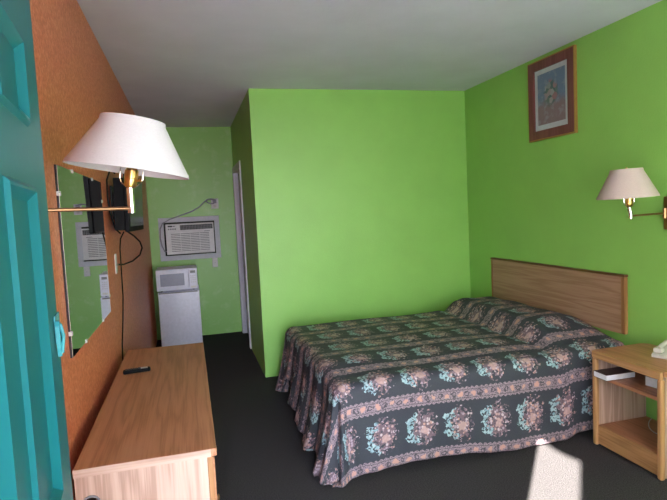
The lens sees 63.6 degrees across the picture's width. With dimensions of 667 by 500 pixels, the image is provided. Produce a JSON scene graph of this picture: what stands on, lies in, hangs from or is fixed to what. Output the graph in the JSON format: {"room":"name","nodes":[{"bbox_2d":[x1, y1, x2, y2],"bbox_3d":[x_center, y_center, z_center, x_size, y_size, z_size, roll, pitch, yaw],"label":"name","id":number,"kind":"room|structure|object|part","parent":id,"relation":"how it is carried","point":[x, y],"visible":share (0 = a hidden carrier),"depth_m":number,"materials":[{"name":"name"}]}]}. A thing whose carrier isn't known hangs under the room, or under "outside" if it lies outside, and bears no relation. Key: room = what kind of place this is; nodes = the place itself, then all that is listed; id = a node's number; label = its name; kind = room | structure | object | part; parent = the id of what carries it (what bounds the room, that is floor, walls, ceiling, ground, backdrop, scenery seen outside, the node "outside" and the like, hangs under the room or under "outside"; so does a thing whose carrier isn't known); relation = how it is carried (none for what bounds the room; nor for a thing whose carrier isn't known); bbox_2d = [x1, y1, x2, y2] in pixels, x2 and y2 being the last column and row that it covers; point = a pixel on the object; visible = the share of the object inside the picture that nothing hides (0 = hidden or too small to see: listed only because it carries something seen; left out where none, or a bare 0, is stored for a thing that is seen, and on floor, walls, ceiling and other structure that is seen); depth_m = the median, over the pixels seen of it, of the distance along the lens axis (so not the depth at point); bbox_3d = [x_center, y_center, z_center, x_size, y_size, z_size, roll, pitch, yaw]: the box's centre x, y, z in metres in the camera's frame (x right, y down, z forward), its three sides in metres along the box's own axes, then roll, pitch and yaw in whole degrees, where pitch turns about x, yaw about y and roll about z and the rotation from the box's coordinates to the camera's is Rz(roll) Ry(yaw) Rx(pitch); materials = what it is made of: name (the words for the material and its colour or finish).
{"room":"hotel room","nodes":[
{"label":"hotel room","id":0,"kind":"room"},
{"bbox_2d":[0,0,72,499],"bbox_3d":[-0.331,0.506,0.636,0.116,2.014,0.760,-4,5,-20],"label":"door","id":1,"kind":"structure","parent":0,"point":[34,447],"depth_m":0.74,"materials":[{"name":"teal paint"}]},
{"bbox_2d":[30,0,156,499],"bbox_3d":[-1.484,0.019,3.476,0.120,2.694,7.111,-4,4,-15],"label":"wall","id":2,"kind":"structure","parent":0,"point":[76,82],"depth_m":2.61,"materials":[{"name":"orange paint"}]},
{"bbox_2d":[54,164,110,357],"bbox_3d":[-1.178,0.017,2.592,0.014,0.760,1.080,-4,4,-15],"label":"wall mirror","id":3,"kind":"object","parent":2,"relation":"attached to","point":[82,233],"visible":1,"depth_m":2.40,"materials":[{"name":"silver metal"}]},
{"bbox_2d":[114,254,118,273],"bbox_3d":[-1.426,0.089,3.542,0.018,0.130,0.070,-4,4,-15],"label":"outlet","id":4,"kind":"object","parent":2,"relation":"attached to","point":[115,255],"visible":1,"depth_m":3.52,"materials":[{"name":"white plastic"}]},
{"bbox_2d":[48,112,188,212],"bbox_3d":[-0.740,-0.247,1.808,0.492,0.409,0.400,-4,4,-15],"label":"wall lamp","id":5,"kind":"object","parent":2,"relation":"attached to","point":[133,146],"visible":0.92,"depth_m":1.70,"materials":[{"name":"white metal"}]},
{"bbox_3d":[-0.797,-0.132,1.748,0.275,0.016,0.012,-6,5,-36],"label":"arm","id":6,"kind":"part","parent":5,"relation":"part of","materials":[{"name":"gold metal"}]},
{"bbox_3d":[-0.698,-0.344,1.814,0.395,0.221,0.400,-4,4,-15],"label":"shade trim","id":7,"kind":"part","parent":5,"relation":"part of","materials":[{"name":"fabric"}]},
{"bbox_3d":[-0.697,-0.344,1.814,0.392,0.217,0.396,-4,4,-15],"label":"lamp shade","id":8,"kind":"part","parent":5,"relation":"part of","materials":[{"name":"fabric"}]},
{"bbox_3d":[-0.688,-0.169,1.827,0.025,0.086,0.025,-4,4,-15],"label":"stem","id":9,"kind":"part","parent":5,"relation":"part of","materials":[{"name":"silver metal"}]},
{"bbox_2d":[124,167,141,187],"bbox_3d":[-0.681,-0.246,1.823,0.059,0.072,0.046,-4,4,-15],"label":"socket","id":10,"kind":"object","parent":5,"relation":"attached to","point":[131,179],"depth_m":1.81,"materials":[{"name":"gold metal"}]},
{"bbox_2d":[106,172,143,360],"bbox_3d":[-1.367,0.406,3.704,0.172,1.870,0.745,-4,4,-15],"label":"television","id":11,"kind":"object","parent":2,"relation":"attached to","point":[126,221],"visible":0.79,"depth_m":3.38,"materials":[{"name":"black plastic"}]},
{"bbox_3d":[-1.386,0.611,3.636,0.069,1.475,0.348,-4,4,-15],"label":"power cord","id":12,"kind":"part","parent":11,"relation":"part of","materials":[{"name":"black rubber"}]},
{"bbox_2d":[145,127,241,339],"bbox_3d":[-0.761,-0.297,7.280,3.275,2.694,0.120,-4,4,-15],"label":"wall","id":13,"kind":"structure","parent":0,"point":[205,153],"depth_m":6.96,"materials":[{"name":"green paint"}]},
{"bbox_2d":[158,198,220,260],"bbox_3d":[-1.833,-0.261,6.851,0.755,0.774,0.151,-4,4,-15],"label":"air conditioner","id":14,"kind":"object","parent":13,"relation":"attached to","point":[186,239],"visible":1,"depth_m":6.83,"materials":[{"name":"paint"}]},
{"bbox_3d":[-2.012,-0.275,6.733,0.153,0.072,0.008,-4,4,-15],"label":"control panel","id":15,"kind":"part","parent":14,"relation":"part of","materials":[{"name":"beige plastic"}]},
{"bbox_2d":[166,230,214,254],"bbox_3d":[-1.804,-0.100,6.798,0.576,0.278,0.012,-4,4,-15],"label":"grille","id":16,"kind":"object","parent":14,"relation":"attached to","point":[177,241],"depth_m":6.79,"materials":[{"name":"beige plastic"}]},
{"bbox_2d":[180,224,212,229],"bbox_3d":[-1.735,-0.294,6.805,0.401,0.060,0.011,-4,4,-15],"label":"vent","id":17,"kind":"object","parent":14,"relation":"attached to","point":[182,226],"depth_m":6.81,"materials":[{"name":"grey plastic"}]},
{"bbox_2d":[211,199,218,208],"bbox_3d":[-1.538,-0.601,6.973,0.093,0.130,0.030,-4,4,-15],"label":"wall outlet","id":18,"kind":"object","parent":13,"relation":"attached to","point":[215,205],"visible":1,"depth_m":6.98,"materials":[{"name":"white plastic"}]},
{"bbox_2d":[212,258,217,266],"bbox_3d":[-1.546,0.163,7.029,0.070,0.120,0.008,-4,4,-15],"label":"switch plate","id":19,"kind":"object","parent":13,"relation":"attached to","point":[214,260],"visible":1,"depth_m":7.03,"materials":[{"name":"white plastic"}]},
{"bbox_2d":[230,93,263,372],"bbox_3d":[-0.955,-0.201,6.105,0.100,2.694,2.055,-4,4,-15],"label":"wall","id":20,"kind":"structure","parent":0,"point":[240,129],"depth_m":5.60,"materials":[{"name":"green paint"}]},
{"bbox_2d":[232,160,251,348],"bbox_3d":[-1.081,0.036,6.606,0.116,2.160,0.950,-4,4,-15],"label":"door frame","id":21,"kind":"structure","parent":20,"relation":"attached to","point":[236,169],"depth_m":6.94,"materials":[{"name":"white paint"}]},
{"bbox_2d":[238,173,248,333],"bbox_3d":[-1.089,0.074,6.606,0.097,2.066,0.782,-4,4,-15],"label":"door","id":22,"kind":"structure","parent":20,"relation":"in","point":[238,173],"depth_m":6.91,"materials":[{"name":"paint"}]},
{"bbox_2d":[247,88,470,376],"bbox_3d":[0.331,-0.207,5.335,2.184,2.694,0.100,-4,4,-15],"label":"wall","id":23,"kind":"structure","parent":0,"point":[361,196],"depth_m":5.24,"materials":[{"name":"green paint"}]},
{"bbox_2d":[77,0,661,126],"bbox_3d":[0.084,-1.484,3.810,3.515,0.100,7.111,-4,4,-15],"label":"ceiling","id":24,"kind":"structure","parent":0,"point":[176,63],"depth_m":3.69,"materials":[{"name":"white paint"}]},
{"bbox_2d":[156,331,666,499],"bbox_3d":[0.220,1.299,4.015,3.515,0.100,7.111,-4,4,-15],"label":"floor","id":25,"kind":"structure","parent":0,"point":[261,455],"depth_m":3.19,"materials":[{"name":"grey carpet"}]},
{"bbox_2d":[72,342,219,499],"bbox_3d":[-0.837,1.032,2.677,0.476,0.732,1.676,-4,4,-15],"label":"dresser","id":26,"kind":"object","parent":25,"relation":"on","point":[152,435],"visible":1,"depth_m":2.04,"materials":[{"name":"brown wood"}]},
{"bbox_2d":[123,366,150,374],"bbox_3d":[-1.059,0.647,2.897,0.140,0.022,0.044,-4,5,-21],"label":"remote control","id":27,"kind":"object","parent":26,"relation":"on","point":[147,368],"visible":1,"depth_m":2.88,"materials":[{"name":"black plastic"}]},
{"bbox_3d":[-0.640,1.095,1.879,0.432,0.704,0.020,-4,4,-15],"label":"panel","id":28,"kind":"part","parent":26,"relation":"part of","materials":[{"name":"brown wood"}]},
{"bbox_3d":[-0.501,0.829,2.193,0.020,0.203,0.531,-4,4,-15],"label":"drawer","id":29,"kind":"part","parent":26,"relation":"part of","materials":[{"name":"brown wood"}]},
{"bbox_2d":[158,285,202,346],"bbox_3d":[-1.859,0.811,6.559,0.468,0.700,0.524,-4,4,-15],"label":"refrigerator","id":30,"kind":"object","parent":25,"relation":"on","point":[179,310],"visible":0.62,"depth_m":6.31,"materials":[{"name":"white metal"}]},
{"bbox_2d":[155,265,197,291],"bbox_3d":[-1.862,0.339,6.415,0.462,0.262,0.384,-4,4,-15],"label":"microwave oven","id":31,"kind":"object","parent":30,"relation":"on","point":[171,278],"visible":1,"depth_m":6.24,"materials":[{"name":"white plastic"}]},
{"bbox_3d":[-1.641,0.331,6.291,0.098,0.246,0.022,-4,4,-15],"label":"control panel","id":32,"kind":"part","parent":31,"relation":"part of","materials":[{"name":"white plastic"}]},
{"bbox_3d":[-1.812,0.495,6.283,0.438,0.016,0.004,-4,4,-15],"label":"door handle","id":33,"kind":"part","parent":30,"relation":"part of","materials":[{"name":"grey plastic"}]},
{"bbox_2d":[592,343,666,480],"bbox_3d":[1.892,0.926,3.190,0.417,0.602,0.514,-4,4,-15],"label":"nightstand","id":34,"kind":"object","parent":25,"relation":"on","point":[620,420],"visible":0.99,"depth_m":3.24,"materials":[{"name":"brown wood"}]},
{"bbox_3d":[1.646,0.947,3.374,0.032,0.556,0.032,-4,4,-15],"label":"post","id":35,"kind":"part","parent":34,"relation":"part of","materials":[{"name":"brown wood"}]},
{"bbox_2d":[593,367,634,380],"bbox_3d":[1.727,0.762,3.310,0.208,0.036,0.118,-4,4,-15],"label":"book","id":36,"kind":"object","parent":34,"relation":"on","point":[616,373],"visible":0.88,"depth_m":3.27,"materials":[{"name":"white paper"}]},
{"bbox_3d":[1.835,0.920,3.428,0.363,0.564,0.020,-4,4,-15],"label":"panel","id":37,"kind":"part","parent":34,"relation":"part of","materials":[{"name":"brown wood"}]},
{"bbox_2d":[600,416,656,452],"bbox_3d":[1.908,1.108,3.205,0.363,0.018,0.469,-4,4,-15],"label":"shelf","id":38,"kind":"object","parent":34,"relation":"attached to","point":[633,432],"depth_m":3.27,"materials":[{"name":"brown wood"}]},
{"bbox_2d":[608,372,656,400],"bbox_3d":[1.892,0.792,3.182,0.363,0.020,0.469,-4,4,-15],"label":"shelf","id":39,"kind":"object","parent":34,"relation":"attached to","point":[636,384],"depth_m":3.15,"materials":[{"name":"brown wood"}]},
{"bbox_2d":[645,376,656,388],"bbox_3d":[1.928,0.760,3.075,0.160,0.055,0.200,-5,5,-23],"label":"book","id":40,"kind":"object","parent":34,"relation":"on","point":[651,382],"visible":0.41,"depth_m":3.10,"materials":[{"name":"white paper"}]},
{"bbox_2d":[648,339,666,433],"bbox_3d":[1.996,0.816,3.191,0.228,0.556,0.377,-5,5,-26],"label":"telephone","id":41,"kind":"object","parent":34,"relation":"on","point":[660,351],"visible":0.89,"depth_m":3.15,"materials":[{"name":"beige plastic"}]},
{"bbox_3d":[1.772,0.976,2.910,0.032,0.556,0.032,-4,4,-15],"label":"post","id":42,"kind":"part","parent":34,"relation":"part of","materials":[{"name":"brown wood"}]},
{"bbox_3d":[1.963,0.949,2.956,0.363,0.564,0.020,-4,4,-15],"label":"panel","id":43,"kind":"part","parent":34,"relation":"part of","materials":[{"name":"brown wood"}]},
{"bbox_2d":[464,0,666,420],"bbox_3d":[1.789,-0.205,4.349,0.120,2.694,7.111,-4,4,-15],"label":"wall","id":44,"kind":"structure","parent":0,"point":[536,202],"depth_m":3.84,"materials":[{"name":"green paint"}]},
{"bbox_2d":[527,45,577,142],"bbox_3d":[1.690,-1.188,4.179,0.025,0.629,0.552,-4,4,-15],"label":"framed picture","id":45,"kind":"object","parent":44,"relation":"attached to","point":[552,79],"visible":1,"depth_m":4.15,"materials":[{"name":"brown wood"}]},
{"bbox_2d":[537,65,565,125],"bbox_3d":[1.690,-1.190,4.179,0.002,0.397,0.324,-4,4,-15],"label":"print","id":46,"kind":"object","parent":45,"relation":"attached to","point":[551,82],"depth_m":4.17,"materials":[{"name":"paper"}]},
{"bbox_2d":[490,257,627,334],"bbox_3d":[1.738,0.318,4.372,0.034,0.403,1.638,-4,4,-15],"label":"headboard","id":47,"kind":"object","parent":44,"relation":"attached to","point":[599,299],"visible":0.84,"depth_m":4.12,"materials":[{"name":"brown wood"}]},
{"bbox_3d":[1.529,0.279,5.148,0.032,0.387,0.023,-4,4,-15],"label":"edge post","id":48,"kind":"part","parent":47,"relation":"part of","materials":[{"name":"brown wood"}]},
{"bbox_3d":[1.948,0.373,3.602,0.032,0.387,0.033,-4,4,-15],"label":"edge post","id":49,"kind":"part","parent":47,"relation":"part of","materials":[{"name":"brown wood"}]},
{"bbox_2d":[596,167,666,229],"bbox_3d":[1.789,-0.298,3.165,0.476,0.382,0.330,-4,4,-15],"label":"wall lamp","id":50,"kind":"object","parent":44,"relation":"attached to","point":[626,184],"visible":1,"depth_m":3.05,"materials":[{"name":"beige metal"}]},
{"bbox_3d":[1.714,-0.387,3.139,0.326,0.172,0.326,-4,4,-15],"label":"lamp shade","id":51,"kind":"part","parent":50,"relation":"part of","materials":[{"name":"beige fabric"}]},
{"bbox_3d":[1.714,-0.387,3.140,0.330,0.176,0.330,-4,4,-15],"label":"shade trim","id":52,"kind":"part","parent":50,"relation":"part of","materials":[{"name":"beige fabric"}]},
{"bbox_2d":[625,198,632,206],"bbox_3d":[1.729,-0.285,3.150,0.045,0.069,0.045,-3,4,-7],"label":"socket","id":53,"kind":"object","parent":50,"relation":"attached to","point":[628,202],"depth_m":3.13,"materials":[{"name":"gold metal"}]},
{"bbox_3d":[1.739,-0.220,3.156,0.034,0.071,0.025,-4,4,-15],"label":"stem","id":54,"kind":"part","parent":50,"relation":"part of","materials":[{"name":"silver metal"}]},
{"bbox_3d":[1.865,-0.211,3.191,0.249,0.016,0.012,-4,4,-15],"label":"arm","id":55,"kind":"part","parent":50,"relation":"part of","materials":[{"name":"gold metal"}]},
{"bbox_3d":[2.014,-0.223,3.231,0.018,0.200,0.060,-4,4,-15],"label":"wall plate","id":56,"kind":"part","parent":50,"relation":"part of","materials":[{"name":"gold metal"}]},
{"bbox_3d":[0.825,0.941,4.108,1.860,0.540,1.465,-4,4,-15],"label":"bed","id":57,"kind":"object","parent":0,"visible":0},
{"bbox_2d":[275,296,623,487],"bbox_3d":[0.706,0.860,4.062,2.133,0.704,1.766,-4,4,-15],"label":"bedspread","id":58,"kind":"object","parent":57,"relation":"on","point":[489,374],"visible":0.97,"depth_m":3.37,"materials":[{"name":"fabric"}]}
]}

